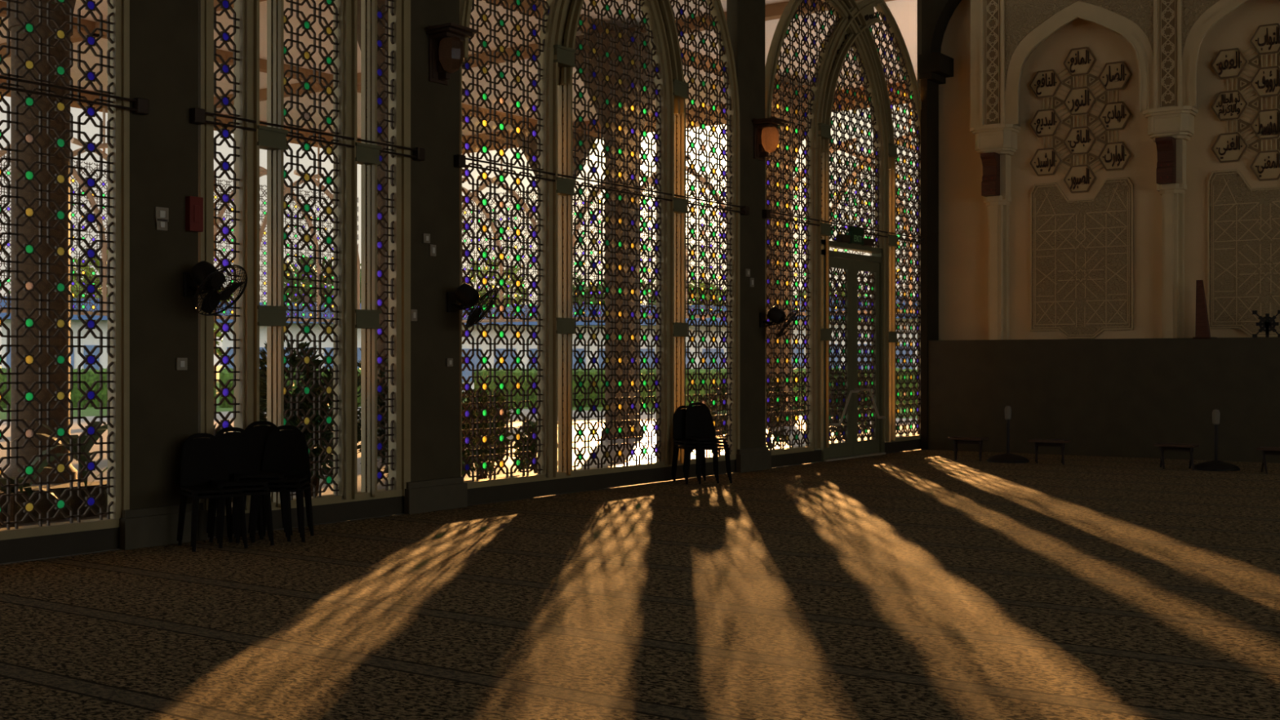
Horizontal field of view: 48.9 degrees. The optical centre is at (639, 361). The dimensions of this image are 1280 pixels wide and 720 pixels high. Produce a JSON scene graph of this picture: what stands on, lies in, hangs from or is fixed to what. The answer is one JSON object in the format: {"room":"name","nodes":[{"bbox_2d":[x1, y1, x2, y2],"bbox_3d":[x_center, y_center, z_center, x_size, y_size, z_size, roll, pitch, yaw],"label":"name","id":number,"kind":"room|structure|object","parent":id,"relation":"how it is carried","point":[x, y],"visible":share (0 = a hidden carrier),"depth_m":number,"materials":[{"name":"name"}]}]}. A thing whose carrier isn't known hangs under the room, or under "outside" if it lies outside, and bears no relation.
{"room":"mosque","nodes":[
{"label":"mosque","id":0,"kind":"room"},
{"bbox_2d":[0,448,920,564],"bbox_3d":[6.644,1.610,4.873,24.690,0.280,29.600,0,0,35],"label":"floor","id":1,"kind":"structure","parent":0,"point":[918,449],"depth_m":13.45,"materials":[{"name":"concrete"}]},
{"bbox_2d":[0,449,1279,719],"bbox_3d":[6.555,1.460,4.929,24.100,0.020,28.790,0,0,35],"label":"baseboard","id":2,"kind":"object","parent":1,"relation":"on","point":[917,584],"visible":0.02,"depth_m":8.16,"materials":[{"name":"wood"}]},
{"bbox_2d":[177,437,248,551],"bbox_3d":[-3.362,1.031,11.047,0.428,0.842,0.520,0,0,-32],"label":"plastic chair","id":3,"kind":"object","parent":2,"relation":"on","point":[201,464],"visible":0.88,"depth_m":11.19,"materials":[{"name":"plastic"}]},
{"bbox_2d":[176,432,244,546],"bbox_3d":[-3.373,0.993,11.049,0.428,0.842,0.520,0,0,-32],"label":"plastic chair","id":4,"kind":"object","parent":3,"relation":"on","point":[194,490],"visible":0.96,"depth_m":11.06,"materials":[{"name":"plastic"}]},
{"bbox_2d":[208,436,274,548],"bbox_3d":[-3.188,1.031,11.241,0.428,0.842,0.520,0,0,-26],"label":"plastic chair","id":5,"kind":"object","parent":2,"relation":"on","point":[232,453],"visible":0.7,"depth_m":11.39,"materials":[{"name":"plastic"}]},
{"bbox_2d":[208,431,271,543],"bbox_3d":[-3.200,0.993,11.242,0.428,0.842,0.520,0,0,-26],"label":"plastic chair","id":6,"kind":"object","parent":5,"relation":"on","point":[222,437],"visible":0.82,"depth_m":11.25,"materials":[{"name":"plastic"}]},
{"bbox_2d":[206,426,269,538],"bbox_3d":[-3.212,0.955,11.243,0.428,0.842,0.520,0,0,-26],"label":"plastic chair","id":7,"kind":"object","parent":6,"relation":"on","point":[247,456],"visible":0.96,"depth_m":11.44,"materials":[{"name":"plastic"}]},
{"bbox_2d":[235,487,292,542],"bbox_3d":[-3.072,1.031,11.536,0.428,0.842,0.520,0,0,-12],"label":"plastic chair","id":8,"kind":"object","parent":2,"relation":"on","point":[287,494],"visible":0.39,"depth_m":11.35,"materials":[{"name":"plastic"}]},
{"bbox_2d":[234,482,288,538],"bbox_3d":[-3.084,0.993,11.534,0.428,0.842,0.520,0,0,-12],"label":"plastic chair","id":9,"kind":"object","parent":8,"relation":"on","point":[274,483],"visible":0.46,"depth_m":11.32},
{"bbox_2d":[232,425,287,533],"bbox_3d":[-3.096,0.955,11.533,0.428,0.842,0.520,0,0,-12],"label":"plastic chair","id":10,"kind":"object","parent":9,"relation":"on","point":[259,427],"visible":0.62,"depth_m":11.33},
{"bbox_2d":[231,421,285,528],"bbox_3d":[-3.108,0.917,11.531,0.428,0.842,0.520,0,0,-12],"label":"plastic chair","id":11,"kind":"object","parent":10,"relation":"on","point":[259,437],"visible":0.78,"depth_m":11.72,"materials":[{"name":"plastic"}]},
{"bbox_2d":[251,444,314,542],"bbox_3d":[-2.918,1.031,11.541,0.428,0.842,0.520,0,0,-3],"label":"plastic chair","id":12,"kind":"object","parent":2,"relation":"on","point":[308,487],"visible":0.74,"depth_m":11.34,"materials":[{"name":"plastic"}]},
{"bbox_2d":[249,430,311,537],"bbox_3d":[-2.929,0.993,11.538,0.428,0.842,0.520,0,0,-3],"label":"plastic chair","id":13,"kind":"object","parent":12,"relation":"on","point":[306,482],"visible":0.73,"depth_m":11.37,"materials":[{"name":"plastic"}]},
{"bbox_2d":[248,425,309,533],"bbox_3d":[-2.941,0.955,11.534,0.428,0.842,0.520,0,0,-3],"label":"plastic chair","id":14,"kind":"object","parent":13,"relation":"on","point":[294,446],"visible":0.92,"depth_m":11.73,"materials":[{"name":"plastic"}]},
{"bbox_2d":[673,421,719,484],"bbox_3d":[0.659,1.031,16.917,0.428,0.842,0.520,0,0,-20],"label":"plastic chair","id":15,"kind":"object","parent":2,"relation":"on","point":[678,428],"visible":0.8,"depth_m":16.99,"materials":[{"name":"plastic"}]},
{"bbox_2d":[671,408,717,481],"bbox_3d":[0.647,0.993,16.917,0.428,0.842,0.520,0,0,-20],"label":"plastic chair","id":16,"kind":"object","parent":15,"relation":"on","point":[677,444],"visible":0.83,"depth_m":16.96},
{"bbox_2d":[671,405,716,478],"bbox_3d":[0.635,0.955,16.916,0.428,0.842,0.520,0,0,-20],"label":"plastic chair","id":17,"kind":"object","parent":16,"relation":"on","point":[677,414],"visible":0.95,"depth_m":17.00,"materials":[{"name":"plastic"}]},
{"bbox_2d":[688,420,732,484],"bbox_3d":[0.814,1.031,16.928,0.428,0.842,0.520,0,0,-20],"label":"plastic chair","id":18,"kind":"object","parent":2,"relation":"on","point":[691,433],"visible":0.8,"depth_m":16.77,"materials":[{"name":"plastic"}]},
{"bbox_2d":[687,417,730,480],"bbox_3d":[0.801,0.993,16.927,0.428,0.842,0.520,0,0,-20],"label":"plastic chair","id":19,"kind":"object","parent":18,"relation":"on","point":[700,446],"visible":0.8,"depth_m":16.75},
{"bbox_2d":[685,405,729,478],"bbox_3d":[0.789,0.955,16.927,0.428,0.842,0.520,0,0,-20],"label":"plastic chair","id":20,"kind":"object","parent":19,"relation":"on","point":[693,406],"visible":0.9,"depth_m":16.77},
{"bbox_2d":[683,402,728,475],"bbox_3d":[0.777,0.917,16.927,0.428,0.842,0.520,0,0,-20],"label":"plastic chair","id":21,"kind":"object","parent":20,"relation":"on","point":[701,417],"visible":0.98,"depth_m":17.11,"materials":[{"name":"plastic"}]},
{"bbox_2d":[986,405,1029,462],"bbox_3d":[5.336,1.045,20.416,0.600,0.810,0.600,0,0,35],"label":"stand","id":22,"kind":"object","parent":2,"relation":"on","point":[1007,457],"visible":1,"depth_m":20.33,"materials":[{"name":"black plastic"}]},
{"bbox_2d":[1194,408,1239,471],"bbox_3d":[7.733,1.045,18.904,0.600,0.810,0.600,0,0,35],"label":"stand","id":23,"kind":"object","parent":2,"relation":"on","point":[1215,464],"visible":0.98,"depth_m":18.83,"materials":[{"name":"black plastic"}]},
{"bbox_2d":[129,0,921,509],"bbox_3d":[-3.305,-3.150,12.039,0.170,9.200,29.150,0,0,35],"label":"wall","id":24,"kind":"structure","parent":0,"point":[164,33],"depth_m":13.49,"materials":[{"name":"paint"}]},
{"bbox_2d":[0,0,129,540],"bbox_3d":[-5.539,-2.935,8.768,0.255,8.430,5.350,0,0,35],"label":"window","id":25,"kind":"structure","parent":24,"relation":"in","point":[117,22],"depth_m":10.62,"materials":[{"name":"glass"}]},
{"bbox_2d":[0,75,149,115],"bbox_3d":[-5.471,-1.990,8.721,0.080,0.120,5.610,0,0,35],"label":"rod","id":26,"kind":"object","parent":24,"relation":"attached to","point":[140,106],"visible":1,"depth_m":10.58,"materials":[{"name":"metal"}]},
{"bbox_2d":[185,195,203,231],"bbox_3d":[-3.607,-1.194,11.401,0.066,0.280,0.130,0,0,35],"label":"box","id":27,"kind":"object","parent":24,"relation":"attached to","point":[193,205],"visible":1,"depth_m":11.36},
{"bbox_2d":[182,261,247,315],"bbox_3d":[-3.374,-0.586,11.266,0.451,0.441,0.545,0,0,-30],"label":"wall fan","id":28,"kind":"object","parent":24,"relation":"attached to","point":[209,280],"visible":1,"depth_m":11.19,"materials":[{"name":"plastic"}]},
{"bbox_2d":[198,0,410,516],"bbox_3d":[-2.924,-2.935,12.510,0.255,8.430,2.400,0,0,35],"label":"window","id":29,"kind":"structure","parent":24,"relation":"in","point":[248,315],"depth_m":12.62,"materials":[{"name":"glass"}]},
{"bbox_2d":[189,107,425,161],"bbox_3d":[-2.856,-1.990,12.463,0.080,0.120,2.660,0,0,35],"label":"rod","id":30,"kind":"object","parent":24,"relation":"attached to","point":[197,115],"visible":1,"depth_m":12.27,"materials":[{"name":"metal"}]},
{"bbox_2d":[120,446,771,550],"bbox_3d":[-1.122,1.300,14.954,0.070,0.300,10.010,0,0,35],"label":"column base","id":31,"kind":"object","parent":24,"relation":"attached to","point":[144,527],"depth_m":11.44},
{"bbox_2d":[425,22,478,85],"bbox_3d":[-1.834,-2.993,13.681,0.360,0.540,0.400,0,0,35],"label":"wall lamp","id":32,"kind":"object","parent":24,"relation":"attached to","point":[446,47],"visible":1,"depth_m":13.63,"materials":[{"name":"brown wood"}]},
{"bbox_2d":[425,22,478,41],"bbox_3d":[-1.826,-3.183,13.676,0.340,0.100,0.400,0,0,35],"label":"hood","id":33,"kind":"object","parent":32,"relation":"attached to","point":[448,32],"depth_m":13.59,"materials":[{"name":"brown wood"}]},
{"bbox_2d":[0,439,920,563],"bbox_3d":[-1.201,1.365,15.076,0.140,0.170,20.660,0,0,35],"label":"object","id":34,"kind":"structure","parent":24,"relation":"attached to","point":[11,550],"depth_m":13.34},
{"bbox_2d":[446,283,498,328],"bbox_3d":[-1.613,-0.550,13.836,0.546,0.441,0.457,0,0,35],"label":"wall fan","id":35,"kind":"object","parent":24,"relation":"attached to","point":[465,294],"visible":1,"depth_m":13.74,"materials":[{"name":"plastic"}]},
{"bbox_2d":[459,0,739,488],"bbox_3d":[-0.272,-2.935,16.306,0.255,8.430,5.380,0,0,35],"label":"window","id":36,"kind":"structure","parent":24,"relation":"in","point":[556,59],"depth_m":16.16,"materials":[{"name":"glass"}]},
{"bbox_2d":[453,154,749,215],"bbox_3d":[-0.204,-1.990,16.258,0.080,0.120,5.640,0,0,35],"label":"rod","id":37,"kind":"object","parent":24,"relation":"attached to","point":[460,161],"visible":1,"depth_m":15.67,"materials":[{"name":"metal"}]},
{"bbox_2d":[752,117,789,160],"bbox_3d":[1.736,-2.976,18.791,0.360,0.540,0.400,0,0,35],"label":"wall lamp","id":38,"kind":"object","parent":24,"relation":"attached to","point":[766,133],"visible":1,"depth_m":18.73,"materials":[{"name":"brown wood"}]},
{"bbox_2d":[752,117,789,129],"bbox_3d":[1.744,-3.166,18.785,0.340,0.100,0.400,0,0,35],"label":"hood","id":39,"kind":"object","parent":38,"relation":"attached to","point":[770,123],"depth_m":18.70,"materials":[{"name":"brown wood"}]},
{"bbox_2d":[760,306,799,338],"bbox_3d":[1.901,-0.524,18.865,0.546,0.441,0.457,0,0,35],"label":"wall fan","id":40,"kind":"object","parent":24,"relation":"attached to","point":[777,316],"visible":1,"depth_m":18.76,"materials":[{"name":"plastic"}]},
{"bbox_2d":[764,0,921,455],"bbox_3d":[3.222,-2.935,21.306,0.255,8.430,5.380,0,0,35],"label":"window","id":41,"kind":"structure","parent":24,"relation":"in","point":[850,30],"depth_m":20.74,"materials":[{"name":"glass"}]},
{"bbox_2d":[814,240,885,461],"bbox_3d":[3.223,-0.160,21.302,0.259,3.220,2.065,0,0,35],"label":"door","id":42,"kind":"structure","parent":41,"relation":"attached to","point":[851,264],"depth_m":21.30,"materials":[{"name":"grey metal"}]},
{"bbox_2d":[762,208,924,244],"bbox_3d":[3.290,-1.990,21.259,0.080,0.120,5.640,0,0,35],"label":"rod","id":43,"kind":"object","parent":24,"relation":"attached to","point":[766,212],"visible":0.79,"depth_m":20.30,"materials":[{"name":"metal"}]},
{"bbox_2d":[791,102,917,315],"bbox_3d":[5.331,-3.628,33.118,5.321,5.043,0.140,0,0,35],"label":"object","id":44,"kind":"object","parent":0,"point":[796,179],"visible":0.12,"depth_m":33.22,"materials":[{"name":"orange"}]},
{"bbox_2d":[918,0,961,449],"bbox_3d":[9.889,-3.150,19.843,12.520,9.200,0.620,0,0,35],"label":"wall","id":45,"kind":"structure","parent":0,"point":[934,66],"depth_m":23.24,"materials":[{"name":"paint"}]},
{"bbox_2d":[980,151,999,196],"bbox_3d":[5.656,-3.021,22.746,0.240,0.680,0.250,0,0,35],"label":"carved corbel","id":46,"kind":"object","parent":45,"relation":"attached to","point":[990,184],"visible":1,"depth_m":22.70,"materials":[{"name":"brown wood"}]},
{"bbox_2d":[1004,0,1153,91],"bbox_3d":[6.841,-6.051,21.990,2.342,3.399,0.012,0,0,35],"label":"trim","id":47,"kind":"structure","parent":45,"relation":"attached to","point":[1022,17],"depth_m":22.32,"materials":[{"name":"paint"}]},
{"bbox_2d":[928,337,1279,462],"bbox_3d":[14.718,0.550,16.524,24.000,1.799,0.450,0,0,35],"label":"wall","id":48,"kind":"structure","parent":45,"relation":"attached to","point":[1118,397],"depth_m":21.53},
{"bbox_2d":[1192,280,1217,338],"bbox_3d":[8.402,-0.773,20.937,0.240,0.876,0.450,0,0,35],"label":"wooden post","id":49,"kind":"object","parent":48,"relation":"on","point":[1202,326],"visible":0.96,"depth_m":20.86,"materials":[{"name":"brown wood"}]},
{"bbox_2d":[1155,136,1176,184],"bbox_3d":[7.906,-3.021,21.174,0.240,0.680,0.250,0,0,35],"label":"carved corbel","id":50,"kind":"object","parent":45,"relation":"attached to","point":[1166,171],"visible":1,"depth_m":21.13,"materials":[{"name":"brown wood"}]},
{"bbox_2d":[1182,0,1219,57],"bbox_3d":[9.071,-6.051,20.432,2.342,3.399,0.012,0,0,35],"label":"trim","id":51,"kind":"structure","parent":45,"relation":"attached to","point":[1192,10],"depth_m":21.02,"materials":[{"name":"paint"}]},
{"bbox_2d":[970,0,1232,128],"bbox_3d":[9.114,-5.775,20.593,8.855,3.949,0.300,0,0,35],"label":"moulding","id":52,"kind":"structure","parent":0,"point":[1135,28],"depth_m":22.32,"materials":[{"name":"paint"}]},
{"bbox_2d":[979,0,1004,126],"bbox_3d":[5.696,-5.775,22.768,0.400,3.949,0.050,0,0,35],"label":"trim","id":53,"kind":"structure","parent":52,"relation":"attached to","point":[981,2],"depth_m":22.77,"materials":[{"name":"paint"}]},
{"bbox_2d":[1153,0,1182,108],"bbox_3d":[7.945,-5.775,21.196,0.400,3.949,0.050,0,0,35],"label":"trim","id":54,"kind":"structure","parent":52,"relation":"attached to","point":[1155,2],"depth_m":21.20,"materials":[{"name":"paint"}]},
{"bbox_2d":[1186,0,1248,106],"bbox_3d":[9.146,-4.653,20.540,2.162,1.704,0.350,0,0,35],"label":"trim","id":55,"kind":"structure","parent":52,"relation":"attached to","point":[1233,5],"depth_m":20.94,"materials":[{"name":"paint"}]},
{"bbox_2d":[938,0,1279,340],"bbox_3d":[15.021,-3.150,16.861,24.690,9.200,0.350,0,0,35],"label":"wall","id":56,"kind":"structure","parent":0,"point":[962,210],"depth_m":22.37,"materials":[{"name":"beige paint"}]},
{"bbox_2d":[969,124,1021,339],"bbox_3d":[5.750,-2.065,22.846,0.720,3.471,0.460,0,0,35],"label":"pilaster","id":57,"kind":"object","parent":56,"relation":"attached to","point":[1001,139],"depth_m":22.84,"materials":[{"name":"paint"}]},
{"bbox_2d":[1030,69,1062,98],"bbox_3d":[6.504,-4.450,22.566,0.530,0.441,0.055,0,0,35],"label":"lettered hexagon","id":58,"kind":"object","parent":56,"relation":"attached to","point":[1045,83],"visible":1,"depth_m":22.55,"materials":[{"name":"paint"}]},
{"bbox_2d":[1030,147,1062,176],"bbox_3d":[6.504,-3.200,22.566,0.530,0.441,0.055,0,0,35],"label":"lettered hexagon","id":59,"kind":"object","parent":56,"relation":"attached to","point":[1045,162],"visible":1,"depth_m":22.55,"materials":[{"name":"paint"}]},
{"bbox_2d":[1030,108,1062,137],"bbox_3d":[6.504,-3.825,22.566,0.530,0.441,0.055,0,0,35],"label":"lettered hexagon","id":60,"kind":"object","parent":56,"relation":"attached to","point":[1045,122],"visible":1,"depth_m":22.55,"materials":[{"name":"paint"}]},
{"bbox_2d":[1063,164,1097,193],"bbox_3d":[6.951,-2.887,22.254,0.530,0.441,0.055,0,0,35],"label":"lettered hexagon","id":61,"kind":"object","parent":56,"relation":"attached to","point":[1078,179],"visible":1,"depth_m":22.24,"materials":[{"name":"paint"}]},
{"bbox_2d":[1063,46,1097,76],"bbox_3d":[6.951,-4.742,22.254,0.530,0.441,0.055,0,0,35],"label":"lettered hexagon","id":62,"kind":"object","parent":56,"relation":"attached to","point":[1079,61],"visible":1,"depth_m":22.24,"materials":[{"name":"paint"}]},
{"bbox_2d":[1063,86,1097,115],"bbox_3d":[6.951,-4.117,22.254,0.530,0.441,0.055,0,0,35],"label":"lettered hexagon","id":63,"kind":"object","parent":56,"relation":"attached to","point":[1079,100],"visible":1,"depth_m":22.24,"materials":[{"name":"paint"}]},
{"bbox_2d":[1063,125,1097,155],"bbox_3d":[6.951,-3.492,22.254,0.530,0.441,0.055,0,0,35],"label":"lettered hexagon","id":64,"kind":"object","parent":56,"relation":"attached to","point":[1079,140],"visible":1,"depth_m":22.24,"materials":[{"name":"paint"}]},
{"bbox_2d":[1043,64,1118,174],"bbox_3d":[6.958,-3.818,22.264,1.178,1.714,0.042,0,0,35],"label":"strapwork links","id":65,"kind":"object","parent":56,"relation":"attached to","point":[1068,122],"visible":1,"depth_m":22.24,"materials":[{"name":"paint"}]},
{"bbox_2d":[1030,177,1133,338],"bbox_3d":[6.967,-1.609,22.245,1.622,2.498,0.050,0,0,35],"label":"decorative wall panel","id":66,"kind":"object","parent":56,"relation":"attached to","point":[1082,251],"visible":1,"depth_m":22.23,"materials":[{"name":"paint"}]},
{"bbox_2d":[1097,61,1132,91],"bbox_3d":[7.397,-4.450,21.941,0.530,0.441,0.055,0,0,35],"label":"lettered hexagon","id":67,"kind":"object","parent":56,"relation":"attached to","point":[1114,76],"visible":1,"depth_m":21.93,"materials":[{"name":"paint"}]},
{"bbox_2d":[1097,101,1132,131],"bbox_3d":[7.397,-3.825,21.941,0.530,0.441,0.055,0,0,35],"label":"lettered hexagon","id":68,"kind":"object","parent":56,"relation":"attached to","point":[1114,116],"visible":1,"depth_m":21.93,"materials":[{"name":"paint"}]},
{"bbox_2d":[1097,141,1132,171],"bbox_3d":[7.397,-3.200,21.941,0.530,0.441,0.055,0,0,35],"label":"lettered hexagon","id":69,"kind":"object","parent":56,"relation":"attached to","point":[1114,156],"visible":1,"depth_m":21.93,"materials":[{"name":"paint"}]},
{"bbox_2d":[1142,106,1198,337],"bbox_3d":[8.000,-2.065,21.274,0.720,3.471,0.460,0,0,35],"label":"pilaster","id":70,"kind":"object","parent":56,"relation":"attached to","point":[1177,122],"depth_m":21.27,"materials":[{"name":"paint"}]},
{"bbox_2d":[1210,132,1248,163],"bbox_3d":[8.781,-3.189,20.974,0.530,0.441,0.055,0,0,35],"label":"lettered hexagon","id":71,"kind":"object","parent":56,"relation":"attached to","point":[1228,147],"visible":1,"depth_m":20.97,"materials":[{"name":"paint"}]},
{"bbox_2d":[1210,89,1248,121],"bbox_3d":[8.781,-3.814,20.974,0.530,0.441,0.055,0,0,35],"label":"lettered hexagon","id":72,"kind":"object","parent":56,"relation":"attached to","point":[1228,105],"visible":1,"depth_m":20.96,"materials":[{"name":"paint"}]},
{"bbox_2d":[1210,48,1248,79],"bbox_3d":[8.781,-4.439,20.974,0.530,0.441,0.055,0,0,35],"label":"lettered hexagon","id":73,"kind":"object","parent":56,"relation":"attached to","point":[1228,64],"visible":1,"depth_m":20.97,"materials":[{"name":"paint"}]},
{"bbox_2d":[1207,168,1279,337],"bbox_3d":[9.196,-1.609,20.687,1.622,2.498,0.050,0,0,35],"label":"decorative wall panel","id":74,"kind":"object","parent":56,"relation":"attached to","point":[1243,221],"visible":0.96,"depth_m":20.87,"materials":[{"name":"paint"}]},
{"bbox_2d":[1226,45,1279,161],"bbox_3d":[9.235,-3.808,20.673,1.178,1.714,0.042,0,0,35],"label":"strapwork links","id":75,"kind":"object","parent":56,"relation":"attached to","point":[1255,61],"visible":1,"depth_m":20.79,"materials":[{"name":"paint"}]},
{"bbox_2d":[1249,22,1279,55],"bbox_3d":[9.228,-4.732,20.662,0.530,0.441,0.055,0,0,35],"label":"lettered hexagon","id":76,"kind":"object","parent":56,"relation":"attached to","point":[1265,40],"visible":1,"depth_m":20.66,"materials":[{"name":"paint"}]},
{"bbox_2d":[1249,150,1279,181],"bbox_3d":[9.228,-2.877,20.662,0.530,0.441,0.055,0,0,35],"label":"lettered hexagon","id":77,"kind":"object","parent":56,"relation":"attached to","point":[1265,166],"visible":1,"depth_m":20.67,"materials":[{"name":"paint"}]},
{"bbox_2d":[1249,66,1279,97],"bbox_3d":[9.228,-4.107,20.662,0.530,0.441,0.055,0,0,35],"label":"lettered hexagon","id":78,"kind":"object","parent":56,"relation":"attached to","point":[1265,82],"visible":1,"depth_m":20.66,"materials":[{"name":"paint"}]},
{"bbox_2d":[1249,108,1279,140],"bbox_3d":[9.228,-3.482,20.662,0.530,0.441,0.055,0,0,35],"label":"lettered hexagon","id":79,"kind":"object","parent":56,"relation":"attached to","point":[1265,125],"visible":1,"depth_m":20.66,"materials":[{"name":"paint"}]},
{"label":"outside","id":80,"kind":"structure","parent":0,"visible":0},
{"bbox_2d":[0,365,917,419],"bbox_3d":[-44.442,1.625,250.649,480.000,0.250,480.000,0,0,35],"label":"lawn","id":81,"kind":"structure","parent":80,"point":[89,411],"depth_m":43.45,"materials":[{"name":"plant"}]},
{"bbox_2d":[0,297,107,370],"bbox_3d":[-25.125,-0.650,66.000,9.000,4.300,7.600,0,0,-21],"label":"building","id":82,"kind":"structure","parent":81,"relation":"on","point":[90,341],"depth_m":62.79,"materials":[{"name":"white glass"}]},
{"bbox_2d":[0,368,216,408],"bbox_3d":[-18.156,0.850,46.992,7.600,1.300,1.316,0,0,-21],"label":"hedge","id":83,"kind":"object","parent":81,"relation":"on","point":[90,377],"visible":0.11,"depth_m":46.34,"materials":[{"name":"plant"}]},
{"bbox_2d":[216,302,360,368],"bbox_3d":[-15.000,-0.550,66.000,9.000,4.100,7.600,0,0,-13],"label":"building","id":84,"kind":"structure","parent":81,"relation":"on","point":[294,328],"depth_m":62.72,"materials":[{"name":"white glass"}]},
{"bbox_2d":[218,368,360,408],"bbox_3d":[-10.146,0.850,46.991,7.400,1.300,1.317,0,0,-12],"label":"hedge","id":85,"kind":"object","parent":81,"relation":"on","point":[224,375],"visible":0.03,"depth_m":45.74,"materials":[{"name":"plant"}]},
{"bbox_2d":[462,304,726,391],"bbox_3d":[-2.250,-0.500,66.000,13.000,4.000,7.600,0,0,-2],"label":"building","id":86,"kind":"structure","parent":81,"relation":"on","point":[466,346],"depth_m":62.89,"materials":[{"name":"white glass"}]},
{"bbox_2d":[474,368,726,407],"bbox_3d":[-1.068,0.851,46.990,8.800,1.299,1.319,0,0,-1],"label":"hedge","id":87,"kind":"object","parent":81,"relation":"on","point":[483,373],"visible":0.22,"depth_m":46.40,"materials":[{"name":"plant"}]},
{"bbox_2d":[791,296,917,369],"bbox_3d":[13.125,-0.700,66.000,13.600,4.400,7.600,0,0,11],"label":"building","id":88,"kind":"structure","parent":81,"relation":"on","point":[795,331],"depth_m":63.47,"materials":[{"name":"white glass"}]},
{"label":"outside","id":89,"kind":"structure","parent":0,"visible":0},
{"bbox_2d":[0,406,917,528],"bbox_3d":[-11.033,1.615,22.349,24.310,0.270,44.000,0,0,35],"label":"paving","id":90,"kind":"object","parent":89,"point":[75,429],"depth_m":24.66,"materials":[{"name":"stone"}]},
{"bbox_2d":[0,444,63,527],"bbox_3d":[-5.501,1.110,12.260,0.979,0.745,1.017,0,0,12],"label":"palm plant","id":91,"kind":"object","parent":90,"relation":"on","point":[11,510],"visible":0.52,"depth_m":12.24,"materials":[{"name":"green plant"}]},
{"bbox_2d":[4,0,77,484],"bbox_3d":[-7.387,-2.350,17.362,2.200,7.660,2.200,0,0,35],"label":"column","id":92,"kind":"structure","parent":90,"relation":"on","point":[44,250],"depth_m":17.08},
{"bbox_2d":[0,419,107,493],"bbox_3d":[-5.572,1.022,14.010,1.310,0.919,1.406,0,0,17],"label":"palm plant","id":93,"kind":"object","parent":90,"relation":"on","point":[86,448],"visible":0.39,"depth_m":14.02,"materials":[{"name":"green plant"}]},
{"bbox_2d":[0,480,232,525],"bbox_3d":[-6.036,1.330,12.574,0.360,0.300,6.800,0,0,35],"label":"kerb","id":94,"kind":"object","parent":90,"relation":"on","point":[44,505],"depth_m":13.20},
{"bbox_2d":[259,335,383,497],"bbox_3d":[-3.596,0.583,15.193,1.275,1.808,1.526,0,0,35],"label":"leafy bush","id":95,"kind":"object","parent":90,"relation":"on","point":[294,359],"visible":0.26,"depth_m":14.86,"materials":[{"name":"green plant"}]},
{"bbox_2d":[357,0,388,456],"bbox_3d":[-3.893,-2.350,22.362,2.200,7.660,2.200,0,0,35],"label":"column","id":96,"kind":"structure","parent":90,"relation":"on","point":[380,59],"depth_m":22.04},
{"bbox_2d":[357,347,388,478],"bbox_3d":[-2.711,0.601,16.272,1.109,1.771,1.548,0,0,35],"label":"leafy bush","id":97,"kind":"object","parent":90,"relation":"on","point":[381,374],"visible":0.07,"depth_m":15.89,"materials":[{"name":"green plant"}]},
{"bbox_2d":[462,387,512,479],"bbox_3d":[-1.962,0.882,17.094,1.030,1.204,1.251,0,0,35],"label":"leafy bush","id":98,"kind":"object","parent":90,"relation":"on","point":[483,452],"visible":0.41,"depth_m":16.88,"materials":[{"name":"green plant"}]},
{"bbox_2d":[516,128,595,182],"bbox_3d":[-2.292,-2.350,38.445,2.200,7.660,2.200,0,0,35],"label":"column","id":99,"kind":"structure","parent":90,"relation":"on","point":[526,133],"depth_m":37.89,"materials":[{"name":"stone"}]},
{"bbox_2d":[574,31,654,438],"bbox_3d":[-0.342,-2.350,27.444,2.200,7.660,2.200,0,0,35],"label":"column","id":100,"kind":"structure","parent":90,"relation":"on","point":[579,58],"depth_m":27.11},
{"bbox_2d":[718,373,805,448],"bbox_3d":[2.145,0.831,24.034,1.186,1.317,2.167,0,0,35],"label":"leafy bush","id":101,"kind":"object","parent":90,"relation":"on","point":[776,389],"visible":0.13,"depth_m":23.91,"materials":[{"name":"green plant"}]},
{"bbox_2d":[766,84,809,426],"bbox_3d":[3.152,-2.350,32.444,2.200,7.660,2.200,0,0,35],"label":"column","id":102,"kind":"structure","parent":90,"relation":"on","point":[786,99],"depth_m":32.12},
{"bbox_3d":[-7.292,-2.350,41.939,2.200,7.660,2.200,0,0,35],"label":"column","id":103,"kind":"structure","parent":90,"relation":"on","visible":0},
{"bbox_2d":[0,0,917,153],"bbox_3d":[-10.527,-6.575,20.105,20.710,0.950,40.900,0,0,35],"label":"beam","id":104,"kind":"structure","parent":103,"relation":"on","point":[772,11],"depth_m":31.46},
{"bbox_2d":[0,107,107,315],"bbox_3d":[-13.536,-3.628,33.004,0.140,5.043,5.321,0,0,35],"label":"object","id":105,"kind":"object","parent":104,"relation":"hanging from","point":[90,196],"visible":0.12,"depth_m":33.51,"materials":[{"name":"white metal"}]},
{"bbox_2d":[213,143,360,322],"bbox_3d":[-9.641,-3.628,38.578,0.140,5.043,5.321,0,0,35],"label":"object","id":106,"kind":"object","parent":104,"relation":"attached to","point":[263,171],"visible":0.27,"depth_m":38.79,"materials":[{"name":"white metal"}]},
{"bbox_2d":[0,0,917,137],"bbox_3d":[-10.671,-6.650,20.266,21.290,0.400,41.000,0,0,35],"label":"porch roof","id":107,"kind":"structure","parent":104,"relation":"on","point":[904,12],"depth_m":29.32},
{"bbox_2d":[462,144,537,323],"bbox_3d":[-4.792,-3.628,40.192,5.321,5.043,0.140,0,0,35],"label":"lattice screen","id":108,"kind":"object","parent":104,"relation":"hanging from","point":[474,199],"visible":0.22,"depth_m":39.54,"materials":[{"name":"white metal"}]},
{"bbox_2d":[572,154,726,320],"bbox_3d":[0.249,-3.628,36.669,5.321,5.043,0.140,0,0,35],"label":"lattice screen","id":109,"kind":"object","parent":104,"relation":"hanging from","point":[702,179],"visible":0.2,"depth_m":36.63,"materials":[{"name":"white metal"}]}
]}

